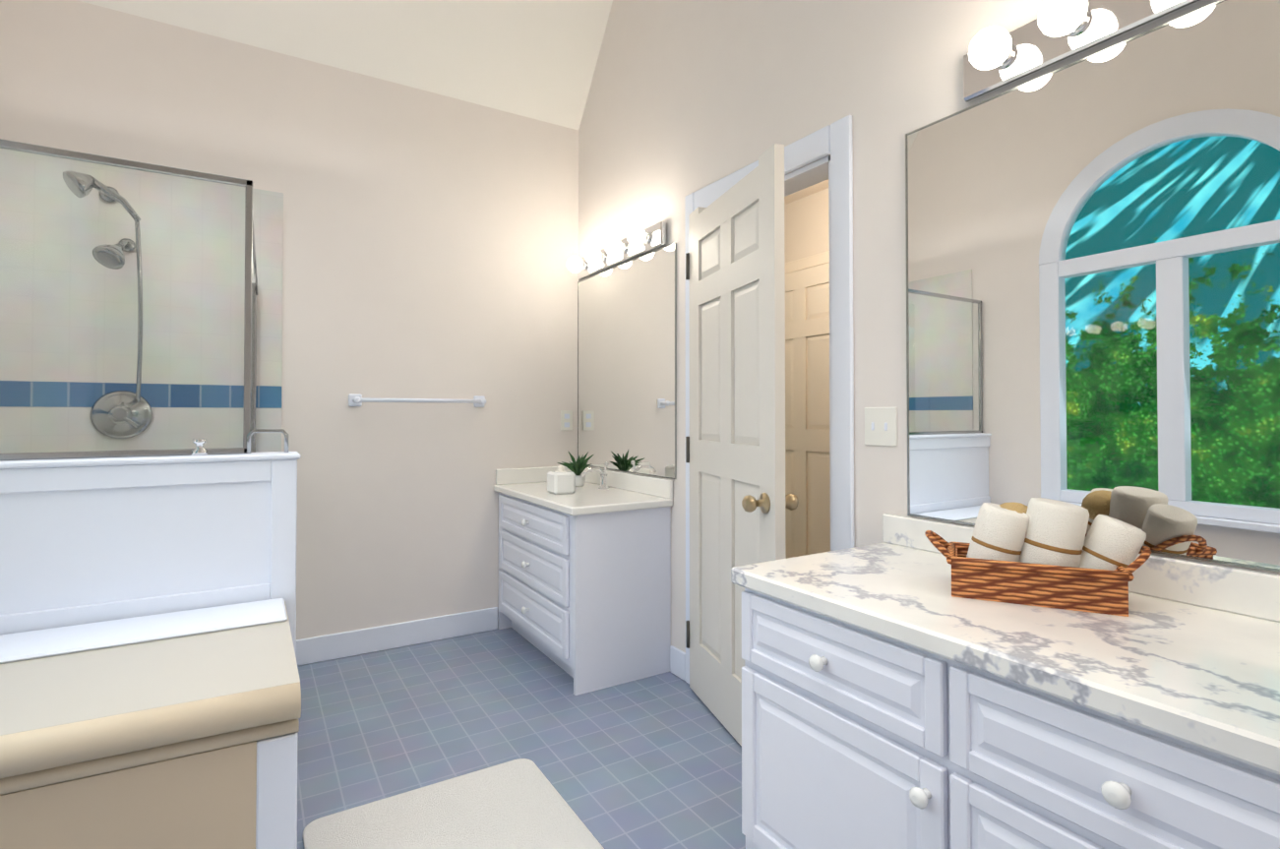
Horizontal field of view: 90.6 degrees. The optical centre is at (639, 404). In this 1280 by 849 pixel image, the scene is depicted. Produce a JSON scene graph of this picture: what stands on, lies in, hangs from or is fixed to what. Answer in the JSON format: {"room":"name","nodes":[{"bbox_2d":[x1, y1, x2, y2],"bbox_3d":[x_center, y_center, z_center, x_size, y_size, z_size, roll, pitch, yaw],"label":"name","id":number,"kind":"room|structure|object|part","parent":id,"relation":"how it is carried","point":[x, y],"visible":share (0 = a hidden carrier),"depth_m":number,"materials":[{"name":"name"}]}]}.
{"room":"bathroom","nodes":[
{"label":"bathroom","id":0,"kind":"room"},
{"bbox_2d":[0,0,578,639],"bbox_3d":[-1.542,-0.283,3.050,2.940,2.980,0.120,1,-1,-32],"label":"wall","id":1,"kind":"structure","parent":0,"point":[429,244],"depth_m":3.13,"materials":[{"name":"paint"}]},
{"bbox_2d":[0,148,283,453],"bbox_3d":[-1.937,0.106,2.273,1.220,2.180,0.780,1,-1,-32],"label":"shower wall tiles","id":2,"kind":"structure","parent":1,"relation":"attached to","point":[268,212],"depth_m":2.63,"materials":[{"name":"white tile"}]},
{"bbox_2d":[62,170,152,438],"bbox_3d":[-2.105,-0.377,2.508,0.267,1.031,0.198,1,-1,-32],"label":"shower head","id":3,"kind":"object","parent":2,"relation":"attached to","point":[124,400],"depth_m":2.56},
{"bbox_2d":[295,607,497,666],"bbox_3d":[-1.196,1.149,3.163,1.006,0.120,0.014,1,-1,-32],"label":"baseboard","id":4,"kind":"structure","parent":1,"relation":"attached to","point":[320,648],"depth_m":3.14,"materials":[{"name":"white wood"}]},
{"bbox_2d":[348,393,486,407],"bbox_3d":[-1.099,-0.021,3.194,0.670,0.060,0.092,1,-1,-32],"label":"towel rail","id":5,"kind":"object","parent":1,"relation":"attached to","point":[356,399],"visible":1,"depth_m":3.13,"materials":[{"name":"white metal"}]},
{"bbox_2d":[560,410,572,430],"bbox_3d":[-0.422,0.091,3.657,0.075,0.118,0.008,1,-1,-32],"label":"electrical outlet","id":6,"kind":"object","parent":1,"relation":"attached to","point":[566,420],"visible":1,"depth_m":3.65,"materials":[{"name":"white plastic"}]},
{"bbox_2d":[77,0,612,129],"bbox_3d":[-0.194,-2.087,0.883,2.940,1.176,5.270,1,-1,-32],"label":"ceiling","id":7,"kind":"structure","parent":0,"point":[535,59],"depth_m":3.17,"materials":[{"name":"paint"}]},
{"bbox_2d":[297,627,745,848],"bbox_3d":[-0.194,1.205,0.835,2.940,0.060,5.270,1,-1,-32],"label":"floor","id":8,"kind":"structure","parent":0,"point":[654,761],"depth_m":2.27,"materials":[{"name":"tile"}]},
{"bbox_2d":[0,451,301,652],"bbox_3d":[-1.703,0.675,1.881,1.214,1.030,0.144,1,-1,-32],"label":"wall","id":9,"kind":"structure","parent":8,"relation":"on","point":[91,540],"depth_m":1.94,"materials":[{"name":"wood"}]},
{"bbox_2d":[0,138,288,460],"bbox_3d":[-1.930,0.158,2.226,1.181,1.825,0.848,1,-1,-32],"label":"glass shower screen","id":10,"kind":"object","parent":9,"relation":"on","point":[250,430],"visible":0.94,"depth_m":2.00,"materials":[{"name":"clear glass"}]},
{"label":"door","id":11,"kind":"part","parent":10,"relation":"part of","materials":[{"name":"clear glass"}]},
{"bbox_2d":[191,437,207,455],"bbox_3d":[-1.424,0.135,2.049,0.044,0.054,0.044,1,-1,-32],"label":"lever","id":12,"kind":"object","parent":9,"relation":"on","point":[199,443],"visible":1,"depth_m":2.04,"materials":[{"name":"silver metal"}]},
{"bbox_2d":[0,598,301,848],"bbox_3d":[-1.476,0.908,1.466,1.172,0.552,0.793,1,-1,-32],"label":"tub deck","id":13,"kind":"object","parent":8,"relation":"on","point":[176,730],"visible":1,"depth_m":1.40,"materials":[{"name":"beige stone"}]},
{"bbox_2d":[303,758,604,848],"bbox_3d":[-0.397,1.177,1.523,0.675,0.016,1.015,1,-1,-32],"label":"rug","id":14,"kind":"object","parent":8,"relation":"on","point":[518,804],"visible":0.98,"depth_m":1.79,"materials":[{"name":"white fabric"}]},
{"bbox_2d":[493,465,672,695],"bbox_3d":[-0.330,0.776,3.130,0.529,0.865,0.982,1,-1,-32],"label":"bathroom vanity","id":15,"kind":"object","parent":8,"relation":"on","point":[584,586],"visible":0.98,"depth_m":2.79,"materials":[{"name":"white wood"}]},
{"bbox_2d":[547,465,575,494],"bbox_3d":[-0.382,0.359,3.062,0.110,0.136,0.110,1,-1,-32],"label":"tissue box","id":16,"kind":"object","parent":15,"relation":"on","point":[561,480],"visible":1,"depth_m":3.02,"materials":[{"name":"white ceramic"}]},
{"bbox_2d":[557,451,593,487],"bbox_3d":[-0.347,0.339,3.357,0.182,0.185,0.207,1,-1,-32],"label":"plant","id":17,"kind":"object","parent":15,"relation":"on","point":[579,466],"visible":0.94,"depth_m":3.34,"materials":[{"name":"green plant"}]},
{"bbox_2d":[580,461,609,489],"bbox_3d":[-0.226,0.358,3.192,0.155,0.142,0.056,1,-1,-32],"label":"faucet","id":18,"kind":"object","parent":15,"relation":"on","point":[603,481],"visible":1,"depth_m":3.20,"materials":[{"name":"silver metal"}]},
{"bbox_2d":[731,580,1279,848],"bbox_3d":[1.047,0.804,0.793,0.628,0.740,2.150,1,-1,-32],"label":"bathroom vanity","id":19,"kind":"object","parent":8,"relation":"on","point":[895,695],"depth_m":1.11,"materials":[{"name":"white wood"}]},
{"bbox_2d":[731,541,1279,765],"bbox_3d":[1.057,0.414,0.805,0.604,0.040,2.200,1,-1,-32],"label":"countertop","id":20,"kind":"structure","parent":19,"relation":"on","point":[1213,674],"depth_m":1.09,"materials":[{"name":"white stone"}]},
{"bbox_2d":[924,497,1151,616],"bbox_3d":[0.825,0.299,1.339,0.406,0.205,0.188,0,-1,26],"label":"basket","id":21,"kind":"object","parent":20,"relation":"on","point":[1042,552],"visible":1,"depth_m":1.27,"materials":[{"name":"wicker"}]},
{"bbox_2d":[784,179,828,204],"bbox_3d":[0.892,-1.342,3.106,1.250,0.100,3.900,1,-1,-32],"label":"ceiling","id":22,"kind":"structure","parent":0,"point":[809,191],"depth_m":3.82,"materials":[{"name":"paint"}]},
{"bbox_2d":[784,187,829,263],"bbox_3d":[1.382,-0.088,3.389,0.100,2.600,3.900,1,-1,-32],"label":"wall","id":23,"kind":"structure","parent":0,"point":[806,226],"depth_m":3.88,"materials":[{"name":"paint"}]},
{"bbox_2d":[784,250,830,558],"bbox_3d":[0.994,0.159,3.875,0.046,2.120,0.920,1,-1,-32],"label":"hall door","id":24,"kind":"structure","parent":23,"relation":"in","point":[807,402],"depth_m":3.82,"materials":[{"name":"beige wood"}]},
{"bbox_2d":[578,0,1279,652],"bbox_3d":[1.007,-0.739,1.601,0.120,3.850,5.030,1,-1,-32],"label":"wall","id":25,"kind":"structure","parent":0,"point":[687,98],"depth_m":2.26,"materials":[{"name":"paint"}]},
{"bbox_2d":[566,221,666,279],"bbox_3d":[-0.166,-0.785,3.258,0.144,0.110,0.880,1,-1,-32],"label":"sconce","id":26,"kind":"object","parent":25,"relation":"attached to","point":[637,241],"visible":1,"depth_m":3.14,"materials":[{"name":"white glass"}]},
{"bbox_2d":[577,243,676,479],"bbox_3d":[-0.100,-0.192,3.271,0.007,1.065,0.998,1,-1,-32],"label":"mirror","id":27,"kind":"object","parent":25,"relation":"attached to","point":[627,366],"visible":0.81,"depth_m":3.18,"materials":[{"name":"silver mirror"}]},
{"bbox_2d":[685,143,798,745],"bbox_3d":[0.302,0.185,2.326,0.286,2.000,0.742,1,-1,-32],"label":"door leaf","id":28,"kind":"structure","parent":25,"relation":"in","point":[740,501],"depth_m":2.28,"materials":[{"name":"beige wood"}]},
{"bbox_2d":[684,114,854,683],"bbox_3d":[0.490,0.140,2.414,0.139,2.117,0.899,1,-1,-32],"label":"door frame","id":29,"kind":"structure","parent":25,"relation":"attached to","point":[834,140],"depth_m":2.05,"materials":[{"name":"white wood"}]},
{"bbox_2d":[864,407,897,446],"bbox_3d":[0.727,0.066,1.920,0.010,0.118,0.115,1,-1,-32],"label":"switch plate","id":30,"kind":"object","parent":25,"relation":"attached to","point":[881,426],"visible":1,"depth_m":1.92,"materials":[{"name":"white plastic"}]},
{"bbox_2d":[882,513,1279,623],"bbox_3d":[1.306,0.354,0.959,0.020,0.084,2.200,1,-1,-32],"label":"backsplash","id":31,"kind":"structure","parent":25,"relation":"attached to","point":[1232,589],"depth_m":1.28,"materials":[{"name":"white stone"}]},
{"bbox_2d":[962,0,1207,103],"bbox_3d":[1.203,-0.875,1.025,0.151,0.125,1.480,1,-1,-32],"label":"sconce","id":32,"kind":"object","parent":25,"relation":"attached to","point":[1054,33],"visible":1,"depth_m":1.47,"materials":[{"name":"chrome"},{"name":"glass"}]},
{"bbox_2d":[905,0,1279,572],"bbox_3d":[1.315,-0.248,0.970,0.007,1.110,2.054,1,-1,-32],"label":"mirror","id":33,"kind":"object","parent":25,"relation":"attached to","point":[1093,284],"visible":1,"depth_m":1.40,"materials":[{"name":"silver mirror"}]}
]}

